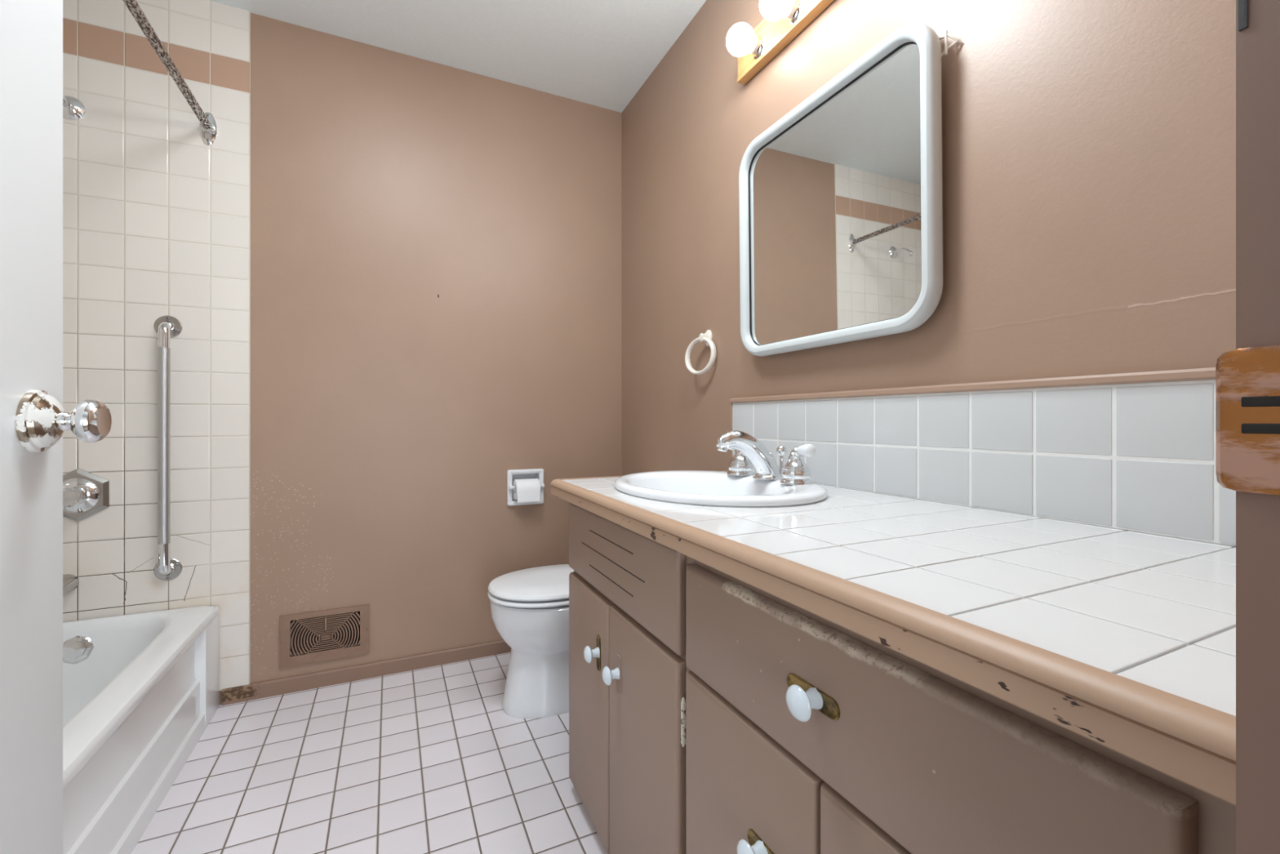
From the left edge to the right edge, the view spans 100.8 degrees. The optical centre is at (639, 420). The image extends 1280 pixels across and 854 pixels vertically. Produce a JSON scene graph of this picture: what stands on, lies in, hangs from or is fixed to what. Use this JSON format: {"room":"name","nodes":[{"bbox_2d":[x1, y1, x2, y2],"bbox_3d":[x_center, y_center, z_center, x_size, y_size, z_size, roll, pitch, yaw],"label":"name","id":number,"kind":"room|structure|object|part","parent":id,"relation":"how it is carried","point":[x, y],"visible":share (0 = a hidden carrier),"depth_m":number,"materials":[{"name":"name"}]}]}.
{"room":"bathroom","nodes":[
{"label":"bathroom","id":0,"kind":"room"},
{"bbox_2d":[131,652,608,853],"bbox_3d":[-0.644,1.041,1.009,2.479,0.100,2.415,0,0,-25],"label":"floor","id":1,"kind":"structure","parent":0,"point":[429,760],"depth_m":1.46,"materials":[{"name":"tile"}]},
{"bbox_2d":[62,605,220,853],"bbox_3d":[-1.475,0.811,0.998,0.759,0.359,1.509,0,0,-25],"label":"bathtub","id":2,"kind":"object","parent":1,"relation":"on","point":[140,691],"visible":0.69,"depth_m":1.39,"materials":[{"name":"white ceramic"}]},
{"bbox_3d":[-1.751,0.712,1.651,0.080,0.083,0.044,0,0,-25],"label":"overflow plate","id":3,"kind":"part","parent":2,"relation":"part of","materials":[{"name":"silver metal"}]},
{"bbox_2d":[487,564,573,718],"bbox_3d":[-0.210,0.621,1.941,0.673,0.740,0.480,0,0,-25],"label":"toilet","id":4,"kind":"object","parent":1,"relation":"on","point":[530,606],"visible":0.46,"depth_m":1.77,"materials":[{"name":"white ceramic"}]},
{"bbox_3d":[-0.308,0.599,1.895,0.457,0.016,0.368,0,0,-25],"label":"seat","id":5,"kind":"part","parent":4,"relation":"part of","materials":[{"name":"white plastic"}]},
{"bbox_3d":[-0.305,0.574,1.897,0.461,0.024,0.366,0,0,-25],"label":"lid","id":6,"kind":"part","parent":4,"relation":"part of","materials":[{"name":"white plastic"}]},
{"bbox_2d":[568,502,1235,853],"bbox_3d":[0.309,0.598,0.965,0.590,0.786,1.264,0,0,-25],"label":"vanity cabinet","id":7,"kind":"object","parent":1,"relation":"on","point":[711,711],"visible":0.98,"depth_m":0.63,"materials":[{"name":"brown paint"}]},
{"bbox_3d":[-0.123,0.682,1.292,0.018,0.548,0.286,0,0,-25],"label":"door","id":8,"kind":"part","parent":7,"relation":"part of","materials":[{"name":"brown paint"}]},
{"bbox_3d":[-0.110,0.530,1.202,0.034,0.037,0.037,0,0,-25],"label":"knob","id":9,"kind":"part","parent":7,"relation":"part of","materials":[{"name":"white ceramic"}]},
{"bbox_3d":[-0.061,0.528,1.098,0.034,0.037,0.037,0,0,-25],"label":"knob","id":10,"kind":"part","parent":7,"relation":"part of","materials":[{"name":"white ceramic"}]},
{"bbox_3d":[-0.058,0.306,1.154,0.018,0.176,0.592,0,0,-25],"label":"false drawer","id":11,"kind":"part","parent":7,"relation":"part of","materials":[{"name":"brown paint"}]},
{"bbox_3d":[0.004,0.681,1.024,0.018,0.550,0.304,0,0,-25],"label":"door","id":12,"kind":"part","parent":7,"relation":"part of","materials":[{"name":"brown paint"}]},
{"bbox_3d":[0.142,0.550,0.670,0.034,0.037,0.037,0,0,-25],"label":"knob","id":13,"kind":"part","parent":7,"relation":"part of","materials":[{"name":"white ceramic"}]},
{"bbox_3d":[0.142,0.682,0.732,0.018,0.548,0.292,0,0,-25],"label":"door","id":14,"kind":"part","parent":7,"relation":"part of","materials":[{"name":"brown paint"}]},
{"bbox_3d":[0.181,0.311,0.586,0.034,0.037,0.037,0,0,-25],"label":"knob","id":15,"kind":"part","parent":7,"relation":"part of","materials":[{"name":"white ceramic"}]},
{"bbox_3d":[0.271,0.682,0.459,0.018,0.548,0.303,0,0,-25],"label":"door","id":16,"kind":"part","parent":7,"relation":"part of","materials":[{"name":"brown paint"}]},
{"bbox_2d":[550,470,1235,806],"bbox_3d":[0.299,0.182,0.984,0.595,0.043,1.311,0,0,-25],"label":"countertop","id":17,"kind":"structure","parent":7,"relation":"on","point":[1122,641],"depth_m":0.50,"materials":[{"name":"tile"}]},
{"bbox_2d":[613,470,827,506],"bbox_3d":[0.173,0.225,1.252,0.451,0.164,0.563,0,0,-25],"label":"sink","id":18,"kind":"object","parent":17,"relation":"in","point":[700,487],"visible":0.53,"depth_m":1.23,"materials":[{"name":"white ceramic"}]},
{"bbox_2d":[715,430,815,484],"bbox_3d":[0.312,0.085,1.309,0.224,0.121,0.246,0,0,17],"label":"faucet","id":19,"kind":"object","parent":18,"relation":"on","point":[750,452],"visible":1,"depth_m":1.26,"materials":[{"name":"silver metal"}]},
{"bbox_3d":[0.267,0.102,1.405,0.072,0.084,0.072,0,0,-25],"label":"handle","id":20,"kind":"part","parent":19,"relation":"part of","materials":[{"name":"silver metal"}]},
{"bbox_3d":[0.262,0.085,1.285,0.179,0.121,0.060,0,0,-25],"label":"spout","id":21,"kind":"part","parent":19,"relation":"part of","materials":[{"name":"silver metal"}]},
{"bbox_3d":[0.315,0.138,1.310,0.072,0.013,0.072,0,0,-25],"label":"spout","id":22,"kind":"part","parent":19,"relation":"part of","materials":[{"name":"silver metal"}]},
{"bbox_3d":[0.356,0.103,1.330,0.026,0.080,0.026,0,0,-25],"label":"lift rod","id":23,"kind":"part","parent":19,"relation":"part of","materials":[{"name":"silver metal"}]},
{"bbox_3d":[0.358,0.102,1.213,0.072,0.084,0.072,0,0,-25],"label":"handle","id":24,"kind":"part","parent":19,"relation":"part of","materials":[{"name":"silver metal"}]},
{"bbox_3d":[0.371,0.067,1.186,0.029,0.029,0.046,0,0,-25],"label":"lever","id":25,"kind":"part","parent":19,"relation":"part of","materials":[{"name":"silver metal"}]},
{"bbox_3d":[0.207,0.318,0.593,0.018,0.168,0.599,0,0,-25],"label":"drawer","id":26,"kind":"part","parent":7,"relation":"part of","materials":[{"name":"brown paint"}]},
{"bbox_2d":[219,13,621,704],"bbox_3d":[-1.138,-0.229,2.056,2.479,2.440,0.100,0,0,-25],"label":"wall","id":27,"kind":"structure","parent":0,"point":[436,248],"depth_m":2.12,"materials":[{"name":"brown paint"}]},
{"bbox_2d":[62,0,250,690],"bbox_3d":[-1.765,-0.254,1.701,0.842,2.390,0.006,0,0,-25],"label":"wall tiles","id":28,"kind":"structure","parent":27,"relation":"attached to","point":[157,217],"depth_m":1.77,"materials":[{"name":"white tile"}]},
{"bbox_2d":[62,573,79,596],"bbox_3d":[-1.783,0.523,1.608,0.060,0.075,0.146,0,0,-25],"label":"tub spout","id":29,"kind":"object","parent":28,"relation":"attached to","point":[70,582],"visible":0.15,"depth_m":1.65,"materials":[{"name":"silver metal"}]},
{"bbox_2d":[62,95,85,119],"bbox_3d":[-1.776,-0.979,1.617,0.072,0.093,0.136,0,0,-25],"label":"pipe fitting","id":30,"kind":"object","parent":28,"relation":"attached to","point":[73,108],"visible":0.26,"depth_m":1.67,"materials":[{"name":"silver metal"}]},
{"bbox_2d":[62,468,109,521],"bbox_3d":[-1.767,0.238,1.644,0.147,0.170,0.095,0,0,-25],"label":"tub valve","id":31,"kind":"object","parent":28,"relation":"attached to","point":[86,494],"visible":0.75,"depth_m":1.68,"materials":[{"name":"silver metal"}]},
{"bbox_3d":[-1.755,0.238,1.619,0.061,0.061,0.040,0,0,-25],"label":"knob","id":32,"kind":"part","parent":31,"relation":"part of","materials":[{"name":"clear plastic"}]},
{"bbox_2d":[153,315,182,580],"bbox_3d":[-1.575,0.093,1.758,0.074,0.889,0.054,0,0,-25],"label":"grab bar","id":33,"kind":"object","parent":28,"relation":"attached to","point":[166,327],"visible":1,"depth_m":1.74,"materials":[{"name":"silver metal"}]},
{"bbox_2d":[279,604,369,667],"bbox_3d":[-1.181,0.802,1.995,0.290,0.186,0.058,0,0,-25],"label":"air vent","id":34,"kind":"object","parent":27,"relation":"in","point":[322,629],"visible":1,"depth_m":1.98,"materials":[{"name":"brown metal"}]},
{"bbox_3d":[-1.171,0.758,1.973,0.006,0.045,0.010,0,0,-25],"label":"lever","id":35,"kind":"part","parent":34,"relation":"part of","materials":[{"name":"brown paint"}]},
{"bbox_2d":[222,639,511,705],"bbox_3d":[-0.769,0.964,2.168,1.516,0.055,0.012,0,0,-25],"label":"baseboard","id":36,"kind":"structure","parent":27,"relation":"attached to","point":[268,688],"depth_m":2.02,"materials":[{"name":"brown paint"}]},
{"bbox_2d":[506,468,544,506],"bbox_3d":[-0.499,0.289,2.305,0.158,0.153,0.086,0,0,-25],"label":"toilet paper holder","id":37,"kind":"object","parent":27,"relation":"attached to","point":[512,474],"visible":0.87,"depth_m":2.30,"materials":[{"name":"white ceramic"}]},
{"bbox_2d":[512,478,540,502],"bbox_3d":[-0.487,0.299,2.275,0.101,0.093,0.087,0,0,-25],"label":"toilet paper roll","id":38,"kind":"object","parent":37,"relation":"in","point":[528,490],"visible":0.98,"depth_m":2.24,"materials":[{"name":"white paper"}]},
{"bbox_2d":[208,0,706,112],"bbox_3d":[-0.644,-1.499,1.009,2.479,0.100,2.415,0,0,-25],"label":"ceiling","id":39,"kind":"structure","parent":0,"point":[600,53],"depth_m":1.98,"materials":[{"name":"white paint"}]},
{"bbox_2d":[621,0,1235,546],"bbox_3d":[0.453,-0.229,1.472,0.100,2.440,2.315,0,0,-25],"label":"wall","id":40,"kind":"structure","parent":0,"point":[1089,146],"depth_m":0.97,"materials":[{"name":"brown paint"}]},
{"bbox_2d":[684,329,716,374],"bbox_3d":[0.213,-0.232,1.813,0.048,0.155,0.131,0,0,-40],"label":"towel ring","id":41,"kind":"object","parent":40,"relation":"attached to","point":[706,337],"visible":1,"depth_m":1.80,"materials":[{"name":"white plastic"}]},
{"bbox_2d":[726,0,834,84],"bbox_3d":[0.393,-1.083,1.325,0.135,0.108,0.610,0,0,-25],"label":"vanity light","id":42,"kind":"object","parent":40,"relation":"attached to","point":[784,20],"visible":1,"depth_m":1.46,"materials":[{"name":"brown wood"}]},
{"bbox_2d":[726,22,766,59],"bbox_3d":[0.296,-1.071,1.498,0.108,0.078,0.078,0,0,-25],"label":"bulb","id":43,"kind":"object","parent":42,"relation":"attached to","point":[741,40],"depth_m":1.48,"materials":[{"name":"white glass"}]},
{"bbox_3d":[0.439,-1.131,1.347,0.030,0.012,0.610,0,0,-25],"label":"edge moulding","id":44,"kind":"part","parent":42,"relation":"part of","materials":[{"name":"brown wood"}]},
{"bbox_2d":[759,0,804,24],"bbox_3d":[0.360,-1.071,1.363,0.108,0.078,0.078,0,0,-25],"label":"bulb","id":45,"kind":"object","parent":42,"relation":"attached to","point":[791,11],"depth_m":1.36,"materials":[{"name":"white glass"}]},
{"bbox_2d":[738,22,959,356],"bbox_3d":[0.450,-0.490,1.290,0.060,0.618,0.642,0,0,-25],"label":"mirror","id":46,"kind":"object","parent":40,"relation":"attached to","point":[841,204],"visible":1,"depth_m":1.21,"materials":[{"name":"white plastic"}]},
{"bbox_2d":[729,367,1235,546],"bbox_3d":[0.566,0.046,1.097,0.016,0.232,1.288,0,0,-25],"label":"backsplash","id":47,"kind":"structure","parent":40,"relation":"attached to","point":[1135,451],"depth_m":0.89,"materials":[{"name":"white tile"}]},
{"bbox_3d":[-1.114,-0.229,0.275,0.800,2.440,0.100,0,0,-25],"label":"wall","id":48,"kind":"structure","parent":0,"visible":0},
{"bbox_2d":[122,0,217,145],"bbox_3d":[-1.165,-1.004,1.144,0.045,0.112,1.514,0,0,-25],"label":"shower rod","id":49,"kind":"object","parent":48,"relation":"attached to","point":[208,127],"visible":1,"depth_m":1.52,"materials":[{"name":"silver metal"}]},
{"bbox_3d":[-0.199,-0.229,-0.048,2.379,2.440,0.123,0,0,-25],"label":"wall","id":50,"kind":"structure","parent":0,"visible":0},
{"bbox_2d":[1238,0,1248,31],"bbox_3d":[0.275,-0.243,0.241,0.002,0.131,0.003,0,0,-25],"label":"metal strip","id":51,"kind":"object","parent":50,"relation":"attached to","point":[1242,4],"visible":1,"depth_m":0.24,"materials":[{"name":"grey metal"}]},
{"bbox_2d":[1215,345,1279,494],"bbox_3d":[0.284,0.000,0.226,0.010,0.065,0.054,0,0,-25],"label":"strike plate","id":52,"kind":"object","parent":50,"relation":"attached to","point":[1247,380],"visible":1,"depth_m":0.24,"materials":[{"name":"orange metal"}]},
{"bbox_2d":[1235,0,1279,853],"bbox_3d":[0.307,-0.029,0.183,0.032,2.040,0.139,0,0,-25],"label":"trim","id":53,"kind":"structure","parent":50,"relation":"attached to","point":[1258,45],"depth_m":0.24,"materials":[{"name":"brown paint"}]},
{"bbox_3d":[-0.371,-0.029,-0.137,0.031,2.040,0.139,0,0,-25],"label":"trim","id":54,"kind":"structure","parent":0,"visible":0},
{"bbox_2d":[0,0,111,853],"bbox_3d":[-0.518,-0.030,0.291,0.098,2.018,0.761,0,0,-25],"label":"door","id":55,"kind":"structure","parent":54,"relation":"attached to","point":[33,420],"depth_m":0.57,"materials":[{"name":"white paint"}]},
{"bbox_3d":[-0.631,0.001,0.598,0.039,0.049,0.049,0,0,-25],"label":"knob","id":56,"kind":"part","parent":55,"relation":"part of","materials":[{"name":"silver metal"}]}
]}

